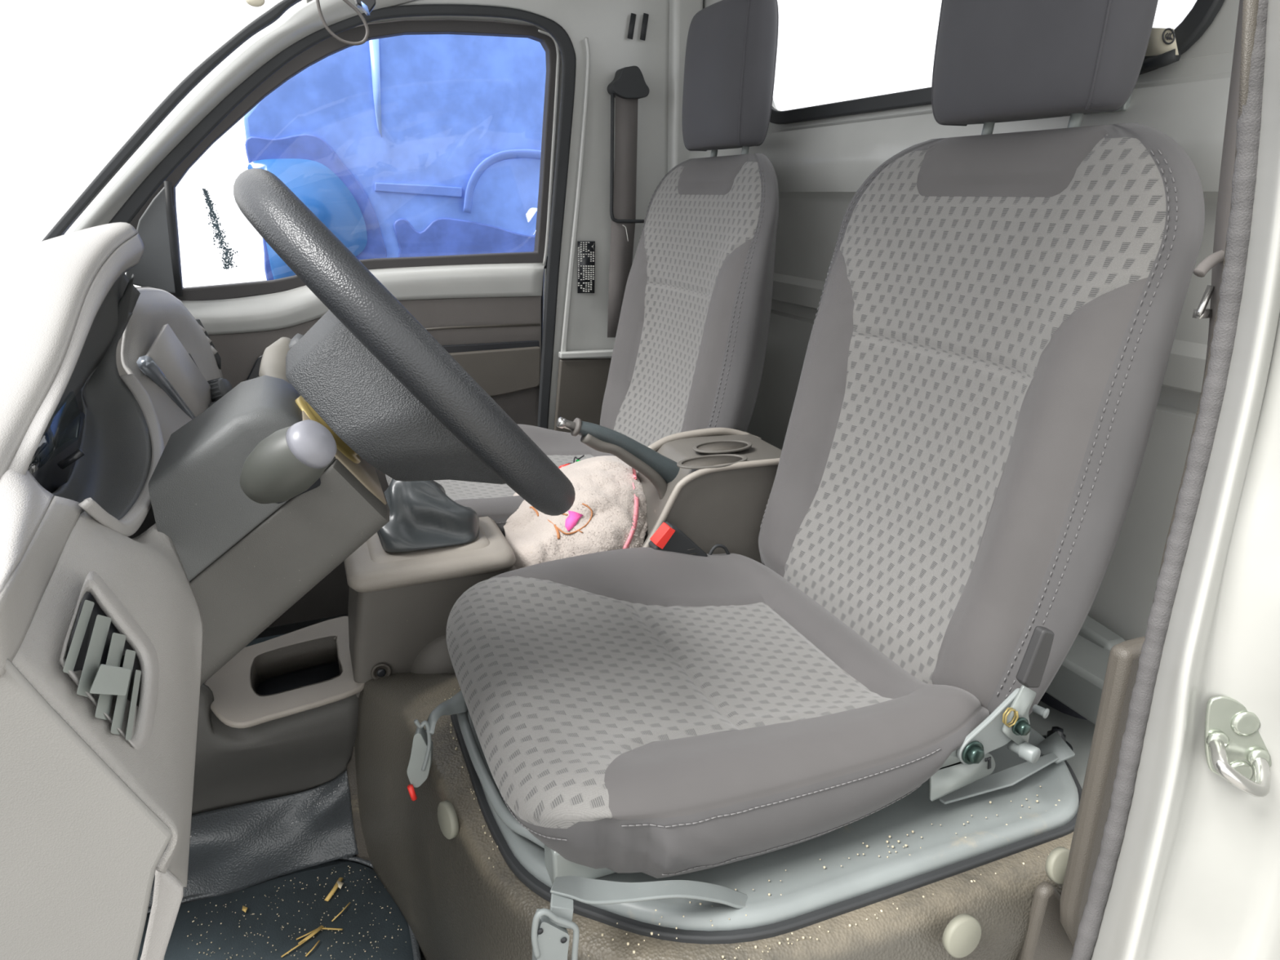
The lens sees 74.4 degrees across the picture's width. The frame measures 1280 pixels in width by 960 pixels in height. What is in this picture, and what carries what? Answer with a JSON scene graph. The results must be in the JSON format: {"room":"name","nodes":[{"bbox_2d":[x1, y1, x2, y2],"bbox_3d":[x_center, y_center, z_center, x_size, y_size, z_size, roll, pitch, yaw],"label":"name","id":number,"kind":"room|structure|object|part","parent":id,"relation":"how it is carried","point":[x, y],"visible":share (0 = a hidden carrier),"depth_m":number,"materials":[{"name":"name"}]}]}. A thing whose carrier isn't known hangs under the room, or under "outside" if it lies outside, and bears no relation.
{"room":"truck cab interior","nodes":[
{"label":"truck cab interior","id":0,"kind":"room"},
{"bbox_2d":[255,613,424,959],"bbox_3d":[-0.332,0.521,1.198,1.700,0.060,1.440,-7,20,-21],"label":"floor","id":1,"kind":"structure","parent":0,"point":[285,628],"depth_m":1.74,"materials":[{"name":"rubber"}]},
{"bbox_2d":[127,505,155,538],"bbox_3d":[-0.779,0.057,1.256,0.020,0.780,0.690,-7,20,-21],"label":"trim","id":2,"kind":"structure","parent":1,"relation":"on","point":[149,520],"depth_m":1.41,"materials":[{"name":"grey plastic"}]},
{"bbox_2d":[203,633,286,684],"bbox_3d":[-0.511,0.390,1.459,0.520,0.018,0.610,-7,20,-21],"label":"trim","id":3,"kind":"structure","parent":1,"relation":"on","point":[255,641],"depth_m":1.67,"materials":[{"name":"plastic"}]},
{"bbox_2d":[148,770,358,907],"bbox_3d":[-0.518,0.465,1.080,0.292,0.132,0.048,-7,20,-19],"label":"covering","id":4,"kind":"structure","parent":1,"relation":"on","point":[233,849],"depth_m":1.09,"materials":[{"name":"rubber"}]},
{"bbox_2d":[137,855,422,959],"bbox_3d":[-0.453,0.558,0.976,0.375,0.009,0.289,-7,20,-21],"label":"floor mat","id":5,"kind":"object","parent":1,"relation":"on","point":[363,916],"visible":0.64,"depth_m":1.03,"materials":[{"name":"rubber"}]},
{"bbox_2d":[241,906,248,912],"bbox_3d":[-0.489,0.530,1.044,0.009,0.004,0.006,6,20,16],"label":"scrap","id":6,"kind":"object","parent":5,"relation":"on","point":[244,908],"visible":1,"depth_m":1.04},
{"bbox_2d":[280,939,306,957],"bbox_3d":[-0.404,0.549,0.994,0.005,0.003,0.040,16,24,38],"label":"straw","id":7,"kind":"object","parent":5,"relation":"on","point":[300,944],"visible":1,"depth_m":0.99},
{"bbox_2d":[186,865,406,959],"bbox_3d":[-0.418,0.542,1.021,0.245,0.001,0.169,-7,20,-21],"label":"grit","id":8,"kind":"object","parent":5,"relation":"on","point":[348,865],"visible":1,"depth_m":1.02,"materials":[{"name":"beige sand"}]},
{"bbox_2d":[296,928,317,939],"bbox_3d":[-0.399,0.544,1.010,0.025,0.003,0.004,-13,23,-33],"label":"straw","id":9,"kind":"object","parent":5,"relation":"on","point":[317,928],"visible":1,"depth_m":1.01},
{"bbox_2d":[297,925,324,944],"bbox_3d":[-0.393,0.544,1.009,0.008,0.004,0.032,14,23,35],"label":"straw","id":10,"kind":"object","parent":5,"relation":"on","point":[320,927],"visible":1,"depth_m":1.01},
{"bbox_2d":[305,940,319,956],"bbox_3d":[-0.384,0.550,0.991,0.004,0.003,0.023,8,20,21],"label":"straw","id":11,"kind":"object","parent":5,"relation":"on","point":[317,942],"visible":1,"depth_m":0.99,"materials":[{"name":"yellow plant"}]},
{"bbox_2d":[322,927,342,929],"bbox_3d":[-0.374,0.541,1.017,0.031,0.004,0.004,2,19,5],"label":"straw","id":12,"kind":"object","parent":5,"relation":"on","point":[326,928],"visible":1,"depth_m":1.02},
{"bbox_2d":[324,877,343,901],"bbox_3d":[-0.390,0.521,1.076,0.008,0.004,0.037,4,19,10],"label":"straw","id":13,"kind":"object","parent":5,"relation":"on","point":[332,891],"visible":1,"depth_m":1.07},
{"bbox_2d":[337,880,343,888],"bbox_3d":[-0.385,0.518,1.080,0.012,0.004,0.009,6,20,18],"label":"scrap","id":14,"kind":"object","parent":5,"relation":"on","point":[340,883],"visible":1,"depth_m":1.08,"materials":[{"name":"white paper"}]},
{"bbox_2d":[331,902,350,921],"bbox_3d":[-0.368,0.533,1.042,0.004,0.003,0.031,9,21,24],"label":"straw","id":15,"kind":"object","parent":5,"relation":"on","point":[344,908],"visible":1,"depth_m":1.04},
{"bbox_2d":[346,745,369,860],"bbox_3d":[-0.287,0.398,1.030,0.061,0.296,0.262,-16,25,-39],"label":"trim","id":16,"kind":"structure","parent":1,"relation":"on","point":[350,767],"depth_m":1.12,"materials":[{"name":"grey plastic"}]},
{"bbox_2d":[306,0,669,430],"bbox_3d":[-0.224,-0.471,1.690,0.737,1.381,0.020,-7,20,-21],"label":"pillar","id":17,"kind":"structure","parent":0,"point":[605,23],"depth_m":1.68,"materials":[{"name":"silver metal"}]},
{"bbox_2d":[42,0,302,240],"bbox_3d":[-0.783,-0.560,1.396,0.660,0.561,0.030,-7,20,-21],"label":"trim","id":18,"kind":"structure","parent":17,"relation":"attached to","point":[268,18],"depth_m":1.37,"materials":[{"name":"black rubber"}]},
{"bbox_2d":[71,0,417,232],"bbox_3d":[-0.707,-0.549,1.424,0.769,0.567,0.037,-7,20,-21],"label":"trim","id":19,"kind":"structure","parent":17,"relation":"attached to","point":[306,20],"depth_m":1.39,"materials":[{"name":"silver metal"}]},
{"bbox_2d":[108,4,576,428],"bbox_3d":[-0.506,-0.300,1.611,0.826,1.108,0.012,-7,20,-21],"label":"seal","id":20,"kind":"object","parent":17,"relation":"attached to","point":[133,205],"visible":0.85,"depth_m":1.52,"materials":[{"name":"black rubber"}]},
{"bbox_2d":[125,15,562,627],"bbox_3d":[-0.601,-0.121,1.675,1.034,1.504,0.067,-7,20,-21],"label":"door","id":21,"kind":"structure","parent":17,"relation":"in","point":[486,310],"depth_m":1.64,"materials":[{"name":"plastic"}]},
{"bbox_3d":[-0.855,-0.418,1.467,0.094,0.185,0.020,-7,20,-21],"label":"quarter panel","id":22,"kind":"part","parent":21,"relation":"part of","materials":[{"name":"plastic"}]},
{"bbox_2d":[202,188,238,269],"bbox_3d":[-0.755,-0.452,1.522,0.043,0.140,0.001,-7,20,-21],"label":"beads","id":23,"kind":"object","parent":21,"relation":"attached to","point":[210,205],"visible":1,"depth_m":1.52,"materials":[{"name":"black"}]},
{"bbox_3d":[-0.533,-0.605,1.563,0.873,0.516,0.010,-7,20,-21],"label":"frame","id":24,"kind":"part","parent":21,"relation":"part of","materials":[{"name":"white metal"}]},
{"bbox_3d":[-0.332,-0.217,1.728,0.265,0.096,0.018,-7,20,-21],"label":"armrest","id":25,"kind":"part","parent":21,"relation":"part of","materials":[{"name":"grey plastic"}]},
{"bbox_3d":[-0.207,-0.237,1.800,0.030,0.415,0.004,-7,20,-21],"label":"edge trim","id":26,"kind":"part","parent":21,"relation":"part of","materials":[{"name":"silver metal"}]},
{"bbox_2d":[560,37,590,351],"bbox_3d":[-0.130,-0.549,1.677,0.076,0.597,0.006,-7,20,-21],"label":"trim","id":27,"kind":"structure","parent":17,"relation":"attached to","point":[568,295],"depth_m":1.68,"materials":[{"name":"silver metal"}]},
{"bbox_2d":[554,358,611,432],"bbox_3d":[-0.112,-0.129,1.825,0.176,0.274,0.012,-7,20,-21],"label":"trim","id":28,"kind":"structure","parent":17,"relation":"attached to","point":[581,382],"depth_m":1.79,"materials":[{"name":"grey plastic"}]},
{"bbox_2d":[558,349,613,358],"bbox_3d":[-0.098,-0.266,1.780,0.149,0.019,0.018,-7,20,-21],"label":"trim","id":29,"kind":"structure","parent":17,"relation":"attached to","point":[606,353],"depth_m":1.77,"materials":[{"name":"silver metal"}]},
{"bbox_2d":[577,241,595,293],"bbox_3d":[-0.110,-0.434,1.725,0.040,0.104,0.002,-7,20,-21],"label":"label plate","id":30,"kind":"object","parent":17,"relation":"attached to","point":[585,250],"visible":1,"depth_m":1.72,"materials":[{"name":"black plastic"}]},
{"bbox_2d":[607,66,649,337],"bbox_3d":[-0.028,-0.543,1.688,0.087,0.514,0.036,-7,20,-21],"label":"belt","id":31,"kind":"object","parent":17,"relation":"hanging from","point":[628,85],"visible":1,"depth_m":1.66,"materials":[{"name":"grey fabric"}]},
{"bbox_2d":[627,13,635,39],"bbox_3d":[-0.016,-0.871,1.619,0.019,0.045,0.003,-7,20,-21],"label":"slot","id":32,"kind":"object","parent":17,"relation":"attached to","point":[633,18],"depth_m":1.62,"materials":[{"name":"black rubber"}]},
{"bbox_2d":[640,13,648,40],"bbox_3d":[0.008,-0.874,1.628,0.019,0.048,0.003,-7,20,-21],"label":"slot","id":33,"kind":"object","parent":17,"relation":"attached to","point":[645,20],"depth_m":1.63,"materials":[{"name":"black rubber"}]},
{"bbox_2d":[667,0,702,172],"bbox_3d":[0.089,-0.583,1.753,0.065,1.170,0.035,-7,20,-21],"label":"trim","id":34,"kind":"structure","parent":17,"relation":"attached to","point":[682,12],"depth_m":1.66,"materials":[{"name":"grey plastic"}]},
{"bbox_2d":[385,0,778,537],"bbox_3d":[-0.107,-0.334,1.348,0.623,0.793,0.486,-7,20,-21],"label":"passenger seat","id":35,"kind":"object","parent":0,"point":[690,348],"visible":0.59,"depth_m":1.31,"materials":[{"name":"grey fabric"}]},
{"bbox_3d":[-0.298,-0.008,1.379,0.210,0.054,0.450,-7,20,-21],"label":"panel","id":36,"kind":"part","parent":35,"relation":"part of","materials":[{"name":"fabric"}]},
{"bbox_3d":[-0.121,-0.013,1.428,0.156,0.020,0.277,-7,20,-21],"label":"panel","id":37,"kind":"part","parent":35,"relation":"part of","materials":[{"name":"fabric"}]},
{"bbox_3d":[0.037,-0.172,1.464,0.091,0.309,0.275,-7,20,-21],"label":"panel","id":38,"kind":"part","parent":35,"relation":"part of","materials":[{"name":"fabric"}]},
{"bbox_3d":[0.093,-0.421,1.403,0.065,0.203,0.416,-7,20,-21],"label":"panel","id":39,"kind":"part","parent":35,"relation":"part of","materials":[{"name":"fabric"}]},
{"bbox_3d":[0.126,-0.555,1.433,0.019,0.057,0.011,-7,20,-21],"label":"headrest post","id":40,"kind":"part","parent":35,"relation":"part of","materials":[{"name":"silver metal"}]},
{"bbox_3d":[0.167,-0.522,1.337,0.019,0.057,0.011,-7,20,-21],"label":"headrest post","id":41,"kind":"part","parent":35,"relation":"part of","materials":[{"name":"silver metal"}]},
{"bbox_3d":[-0.102,-0.016,1.327,0.044,0.016,0.060,-7,20,-21],"label":"pouch","id":42,"kind":"object","parent":35,"relation":"on","visible":0},
{"bbox_2d":[558,462,570,468],"bbox_3d":[-0.116,-0.018,1.320,0.018,0.014,0.014,-18,26,-42],"label":"tab","id":43,"kind":"object","parent":42,"relation":"on","point":[563,465],"visible":0.31,"depth_m":1.32,"materials":[{"name":"red plastic"}]},
{"bbox_2d":[573,455,584,462],"bbox_3d":[-0.096,-0.027,1.334,0.032,0.014,0.036,-7,20,-21],"label":"clip","id":44,"kind":"object","parent":42,"relation":"on","point":[575,458],"visible":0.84,"depth_m":1.34,"materials":[{"name":"green plastic"}]},
{"bbox_2d":[688,0,1239,640],"bbox_3d":[0.366,-0.357,1.170,0.045,1.220,1.400,-7,20,-21],"label":"wall","id":45,"kind":"structure","parent":0,"point":[820,165],"depth_m":0.92,"materials":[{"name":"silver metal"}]},
{"bbox_2d":[769,0,1224,124],"bbox_3d":[0.364,-0.669,1.077,0.016,0.354,0.849,-7,20,-21],"label":"window","id":46,"kind":"structure","parent":45,"relation":"in","point":[1203,12],"depth_m":1.14,"materials":[{"name":"black rubber"}]},
{"bbox_2d":[1142,27,1180,71],"bbox_3d":[0.486,-0.403,0.785,0.012,0.038,0.037,-7,20,-21],"label":"paper tag","id":47,"kind":"object","parent":46,"relation":"attached to","point":[1162,44],"visible":1,"depth_m":0.78,"materials":[{"name":"beige paper"}]},
{"bbox_2d":[1041,726,1072,750],"bbox_3d":[0.431,0.268,0.874,0.034,0.022,0.034,-7,20,-21],"label":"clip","id":48,"kind":"object","parent":45,"relation":"attached to","point":[1060,731],"visible":0.31,"depth_m":0.87,"materials":[{"name":"black metal"}]},
{"bbox_2d":[1028,614,1124,789],"bbox_3d":[0.278,0.222,1.365,0.180,0.398,1.340,-7,20,-21],"label":"trim","id":49,"kind":"structure","parent":45,"relation":"attached to","point":[1077,684],"depth_m":0.89,"materials":[{"name":"grey plastic"}]},
{"bbox_2d":[1040,692,1087,719],"bbox_3d":[0.486,0.242,0.970,0.060,0.090,0.099,-7,20,-21],"label":"hole","id":50,"kind":"object","parent":49,"relation":"on","point":[1047,699],"visible":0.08,"depth_m":0.94,"materials":[{"name":"black"}]},
{"bbox_2d":[1087,92,1132,114],"bbox_3d":[0.461,-0.395,0.833,0.018,0.060,0.050,-7,20,-21],"label":"trim","id":51,"kind":"structure","parent":45,"relation":"attached to","point":[1125,107],"depth_m":0.82,"materials":[{"name":"grey plastic"}]},
{"bbox_2d":[1090,0,1279,959],"bbox_3d":[0.349,0.116,0.467,0.119,0.750,0.196,8,20,22],"label":"door frame","id":52,"kind":"structure","parent":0,"point":[1197,876],"depth_m":0.52,"materials":[{"name":"silver metal"}]},
{"bbox_2d":[354,671,1073,959],"bbox_3d":[-0.015,0.428,0.830,0.932,0.352,0.393,8,21,23],"label":"seat base","id":53,"kind":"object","parent":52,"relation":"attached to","point":[430,853],"depth_m":0.71,"materials":[{"name":"brown plastic"}]},
{"bbox_2d":[343,427,782,697],"bbox_3d":[-0.084,0.078,1.154,0.630,0.448,0.200,-6,20,-16],"label":"console","id":54,"kind":"object","parent":53,"relation":"on","point":[405,582],"visible":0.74,"depth_m":1.06,"materials":[{"name":"grey plastic"}]},
{"bbox_3d":[-0.278,0.073,1.099,0.148,0.005,0.126,-7,20,-21],"label":"boot frame","id":55,"kind":"part","parent":54,"relation":"part of","materials":[{"name":"grey plastic"}]},
{"bbox_2d":[503,455,647,568],"bbox_3d":[-0.084,0.036,1.206,0.222,0.141,0.250,-3,19,-9],"label":"plush toy","id":56,"kind":"object","parent":54,"relation":"on","point":[608,510],"visible":0.65,"depth_m":1.15,"materials":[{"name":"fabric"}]},
{"bbox_3d":[-0.145,0.044,1.172,0.004,0.010,0.018,-14,23,-35],"label":"stem","id":57,"kind":"part","parent":56,"relation":"part of","materials":[{"name":"orange fabric"}]},
{"bbox_3d":[-0.111,0.069,1.126,0.005,0.014,0.022,-7,20,-21],"label":"stem","id":58,"kind":"part","parent":56,"relation":"part of","materials":[{"name":"orange fabric"}]},
{"bbox_3d":[-0.092,0.051,1.139,0.058,0.031,0.044,-7,20,-21],"label":"stem","id":59,"kind":"part","parent":56,"relation":"part of","materials":[{"name":"orange fabric"}]},
{"bbox_2d":[564,510,582,531],"bbox_3d":[-0.091,0.056,1.132,0.022,0.020,0.026,6,20,17],"label":"flower","id":60,"kind":"object","parent":56,"relation":"on","point":[573,518],"depth_m":1.13,"materials":[{"name":"pink fabric"}]},
{"bbox_2d":[555,417,679,499],"bbox_3d":[-0.014,-0.008,1.129,0.197,0.175,0.045,-7,20,-21],"label":"lever","id":61,"kind":"object","parent":54,"relation":"attached to","point":[659,469],"visible":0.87,"depth_m":1.11,"materials":[{"name":"plastic"}]},
{"bbox_2d":[425,690,1082,944],"bbox_3d":[0.105,0.237,0.818,0.587,0.084,0.392,-7,20,-21],"label":"mounting frame","id":62,"kind":"object","parent":53,"relation":"on","point":[812,894],"visible":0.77,"depth_m":0.69,"materials":[{"name":"grey paint"}]},
{"bbox_2d":[406,719,433,800],"bbox_3d":[-0.210,0.262,0.802,0.029,0.085,0.017,-7,20,-21],"label":"toggle latch","id":63,"kind":"object","parent":62,"relation":"attached to","point":[422,749],"visible":1,"depth_m":0.80,"materials":[{"name":"grey paint"}]},
{"bbox_3d":[-0.129,0.260,0.759,0.034,0.029,0.228,-11,22,-28],"label":"wire handle","id":64,"kind":"part","parent":62,"relation":"part of","materials":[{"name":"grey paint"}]},
{"bbox_2d":[531,908,579,959],"bbox_3d":[-0.058,0.318,0.572,0.033,0.084,0.014,-7,20,-21],"label":"toggle latch","id":65,"kind":"object","parent":62,"relation":"attached to","point":[549,941],"visible":1,"depth_m":0.56,"materials":[{"name":"grey paint"}]},
{"bbox_2d":[444,688,1060,959],"bbox_3d":[0.050,0.305,0.724,0.636,0.017,0.296,6,20,17],"label":"sand","id":66,"kind":"object","parent":62,"relation":"in","point":[451,724],"visible":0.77,"depth_m":0.67,"materials":[{"name":"beige sand"}]},
{"bbox_2d":[445,0,1204,884],"bbox_3d":[0.129,-0.141,0.784,0.640,0.793,0.514,-7,20,-21],"label":"seat","id":67,"kind":"object","parent":62,"relation":"on","point":[991,340],"visible":0.99,"depth_m":0.77,"materials":[{"name":"grey fabric"}]},
{"bbox_3d":[0.114,0.275,0.733,0.400,0.038,0.030,-7,20,-21],"label":"slide rail","id":68,"kind":"part","parent":67,"relation":"part of","materials":[{"name":"grey metal"}]},
{"bbox_3d":[-0.063,0.183,0.821,0.210,0.054,0.450,-7,20,-21],"label":"panel","id":69,"kind":"part","parent":67,"relation":"part of","materials":[{"name":"fabric"}]},
{"bbox_2d":[648,521,729,556],"bbox_3d":[0.069,0.088,1.077,0.119,0.080,0.025,-7,20,-21],"label":"seat belt buckle","id":70,"kind":"object","parent":67,"relation":"on","point":[668,537],"visible":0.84,"depth_m":1.05,"materials":[{"name":"red plastic"}]},
{"bbox_3d":[0.114,0.177,0.870,0.156,0.020,0.277,-7,20,-21],"label":"panel","id":71,"kind":"part","parent":67,"relation":"part of","materials":[{"name":"fabric"}]},
{"bbox_3d":[0.272,0.019,0.906,0.091,0.309,0.275,-7,20,-21],"label":"panel","id":72,"kind":"part","parent":67,"relation":"part of","materials":[{"name":"fabric"}]},
{"bbox_3d":[0.261,0.228,0.709,0.048,0.027,0.004,-7,20,-21],"label":"plate","id":73,"kind":"part","parent":67,"relation":"part of","materials":[{"name":"silver metal"}]},
{"bbox_3d":[0.276,0.253,0.723,0.071,0.034,0.003,-7,20,-21],"label":"track plate","id":74,"kind":"part","parent":67,"relation":"part of","materials":[{"name":"silver metal"}]},
{"bbox_3d":[0.298,0.208,0.713,0.068,0.062,0.005,-7,20,-21],"label":"recliner arm","id":75,"kind":"part","parent":67,"relation":"part of","materials":[{"name":"grey paint"}]},
{"bbox_3d":[0.361,-0.365,0.875,0.019,0.057,0.011,-7,20,-21],"label":"headrest post","id":76,"kind":"part","parent":67,"relation":"part of","materials":[{"name":"silver metal"}]},
{"bbox_3d":[0.328,-0.231,0.845,0.065,0.203,0.416,-7,20,-21],"label":"panel","id":77,"kind":"part","parent":67,"relation":"part of","materials":[{"name":"fabric"}]},
{"bbox_3d":[0.320,0.203,0.715,0.030,0.066,0.003,-7,20,-21],"label":"recliner plate","id":78,"kind":"part","parent":67,"relation":"part of","materials":[{"name":"silver metal"}]},
{"bbox_3d":[0.320,0.144,0.683,0.025,0.054,0.010,-7,20,-21],"label":"recliner lever","id":79,"kind":"part","parent":67,"relation":"part of","materials":[{"name":"grey plastic"}]},
{"bbox_3d":[0.402,-0.332,0.778,0.019,0.057,0.011,-7,20,-21],"label":"headrest post","id":80,"kind":"part","parent":67,"relation":"part of","materials":[{"name":"silver metal"}]},
{"bbox_2d":[1017,881,1073,959],"bbox_3d":[0.366,0.411,0.725,0.109,0.190,0.012,-7,20,-21],"label":"trim","id":81,"kind":"structure","parent":52,"relation":"attached to","point":[1046,939],"depth_m":0.69,"materials":[{"name":"grey plastic"}]},
{"bbox_2d":[1060,635,1145,946],"bbox_3d":[0.367,0.267,0.646,0.085,0.336,0.016,-7,20,-21],"label":"trim","id":82,"kind":"structure","parent":52,"relation":"attached to","point":[1095,803],"depth_m":0.61,"materials":[{"name":"brown plastic"}]},
{"bbox_2d":[1070,0,1268,959],"bbox_3d":[0.339,0.082,0.557,0.037,0.746,0.034,-7,20,-21],"label":"seal","id":83,"kind":"object","parent":52,"relation":"attached to","point":[1249,123],"visible":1,"depth_m":0.53,"materials":[{"name":"grey rubber"}]},
{"bbox_2d":[1152,0,1258,602],"bbox_3d":[0.336,-0.083,0.508,0.045,0.397,0.004,-7,20,-21],"label":"trim","id":84,"kind":"structure","parent":52,"relation":"attached to","point":[1250,10],"depth_m":0.46,"materials":[{"name":"grey rubber"}]},
{"bbox_2d":[1192,0,1243,388],"bbox_3d":[0.427,-0.096,0.634,0.110,0.498,0.037,-14,23,-35],"label":"belt","id":85,"kind":"object","parent":52,"relation":"attached to","point":[1215,261],"visible":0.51,"depth_m":0.60,"materials":[{"name":"fabric"}]},
{"bbox_2d":[1204,695,1271,797],"bbox_3d":[0.374,0.169,0.518,0.046,0.062,0.033,2,19,6],"label":"door striker","id":86,"kind":"object","parent":52,"relation":"in","point":[1236,751],"depth_m":0.53,"materials":[{"name":"metal"}]},
{"bbox_2d":[1206,730,1229,747],"bbox_3d":[0.362,0.164,0.528,0.012,0.013,0.004,1,19,4],"label":"washer","id":87,"kind":"object","parent":86,"relation":"in","point":[1215,739],"depth_m":0.53,"materials":[{"name":"metal"}]},
{"bbox_2d":[1247,747,1271,764],"bbox_3d":[0.389,0.175,0.529,0.012,0.013,0.004,1,19,4],"label":"washer","id":88,"kind":"object","parent":86,"relation":"in","point":[1255,756],"depth_m":0.53,"materials":[{"name":"metal"}]},
{"label":"outside","id":89,"kind":"structure","parent":0,"visible":0},
{"bbox_3d":[-1.252,1.021,1.527,10.500,0.020,10.000,-7,20,-21],"label":"ground","id":90,"kind":"structure","parent":89,"visible":0},
{"bbox_2d":[244,34,546,279],"bbox_3d":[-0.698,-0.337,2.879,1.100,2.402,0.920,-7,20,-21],"label":"window","id":91,"kind":"structure","parent":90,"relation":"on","point":[424,144],"depth_m":2.23,"materials":[{"name":"glass"}]},
{"bbox_3d":[-0.368,-0.828,2.338,0.257,0.168,0.011,-7,20,-21],"label":"arch moulding","id":92,"kind":"part","parent":91,"relation":"part of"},
{"bbox_3d":[0.014,-0.917,0.876,0.820,0.030,1.360,-7,20,-21],"label":"ceiling","id":93,"kind":"structure","parent":0,"visible":0},
{"bbox_3d":[-0.684,-0.508,0.676,0.724,0.624,1.400,-7,20,-21],"label":"window","id":94,"kind":"structure","parent":93,"relation":"attached to","visible":0},
{"bbox_2d":[245,0,264,6],"bbox_3d":[-0.505,-0.630,1.108,0.024,0.016,0.012,-7,20,-21],"label":"tab","id":95,"kind":"object","parent":94,"relation":"attached to","point":[251,2],"visible":1,"depth_m":1.11,"materials":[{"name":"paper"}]},
{"bbox_2d":[315,0,376,45],"bbox_3d":[-0.357,-0.569,1.029,0.071,0.072,0.024,-7,20,-21],"label":"hanging cable","id":96,"kind":"object","parent":94,"relation":"hanging from","point":[366,6],"visible":1,"depth_m":1.03,"materials":[{"name":"black plastic"}]},
{"bbox_3d":[-1.108,0.241,0.764,0.060,0.850,1.420,-7,20,-21],"label":"wall","id":97,"kind":"structure","parent":0,"visible":0},
{"bbox_2d":[0,222,364,959],"bbox_3d":[-0.712,0.123,0.874,0.781,0.753,1.330,-7,20,-21],"label":"dashboard","id":98,"kind":"object","parent":97,"relation":"attached to","point":[112,739],"visible":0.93,"depth_m":0.47,"materials":[{"name":"grey plastic"}]},
{"bbox_2d":[0,222,137,479],"bbox_3d":[-0.546,0.033,0.481,0.461,0.328,0.371,-7,20,-21],"label":"hood","id":99,"kind":"object","parent":98,"relation":"attached to","point":[54,292],"depth_m":0.56,"materials":[{"name":"grey plastic"}]},
{"bbox_3d":[-0.374,-0.014,0.554,0.016,0.013,0.005,-7,20,-21],"label":"trip stem","id":100,"kind":"part","parent":98,"relation":"part of","materials":[{"name":"black plastic"}]},
{"bbox_2d":[51,274,151,519],"bbox_3d":[-0.401,-0.060,0.606,0.057,0.148,0.376,-7,20,-21],"label":"cluster","id":101,"kind":"object","parent":98,"relation":"on","point":[101,418],"depth_m":0.65,"materials":[{"name":"grey plastic"}]},
{"bbox_2d":[59,571,159,749],"bbox_3d":[-0.252,0.087,0.406,0.021,0.078,0.095,-7,20,-20],"label":"vent","id":102,"kind":"object","parent":98,"relation":"attached to","point":[109,655],"depth_m":0.39,"materials":[{"name":"grey plastic"}]},
{"bbox_3d":[-0.499,-0.102,0.930,0.015,0.158,0.266,-5,20,-15],"label":"stack panel","id":103,"kind":"part","parent":98,"relation":"part of","materials":[{"name":"grey plastic"}]},
{"bbox_2d":[195,319,221,369],"bbox_3d":[-0.731,-0.228,1.423,0.036,0.086,0.021,-7,20,-21],"label":"vent","id":104,"kind":"object","parent":98,"relation":"attached to","point":[217,358],"depth_m":1.42,"materials":[{"name":"grey plastic"}]},
{"bbox_3d":[-0.510,-0.109,1.022,0.027,0.032,0.028,1,19,2],"label":"knob","id":105,"kind":"part","parent":98,"relation":"part of","materials":[{"name":"grey plastic"}]},
{"bbox_2d":[148,333,389,684],"bbox_3d":[-0.289,0.020,0.683,0.155,0.224,0.395,-7,20,-21],"label":"column","id":106,"kind":"structure","parent":98,"relation":"attached to","point":[258,500],"depth_m":0.60,"materials":[{"name":"grey plastic"}]},
{"bbox_3d":[-0.215,-0.009,0.509,0.055,0.050,0.039,2,19,6],"label":"knob","id":107,"kind":"part","parent":106,"relation":"part of","materials":[{"name":"grey plastic"}]},
{"bbox_3d":[-0.239,-0.027,0.675,0.053,0.074,0.118,-7,20,-21],"label":"plate","id":108,"kind":"part","parent":106,"relation":"part of","materials":[{"name":"gold metal"}]},
{"bbox_2d":[233,168,575,515],"bbox_3d":[-0.178,-0.101,0.675,0.234,0.277,0.348,-7,20,-21],"label":"steering wheel","id":109,"kind":"object","parent":106,"relation":"attached to","point":[368,368],"visible":1,"depth_m":0.56,"materials":[{"name":"plastic"}]},
{"bbox_3d":[-0.506,0.331,1.047,0.315,0.248,0.053,-6,20,-18],"label":"knee panel","id":110,"kind":"part","parent":98,"relation":"part of","materials":[{"name":"grey plastic"}]},
{"bbox_2d":[204,616,364,728],"bbox_3d":[-0.461,0.261,1.101,0.189,0.042,0.234,-7,20,-21],"label":"tray","id":111,"kind":"object","parent":98,"relation":"on","point":[303,677],"depth_m":1.06,"materials":[{"name":"grey plastic"}]}
]}

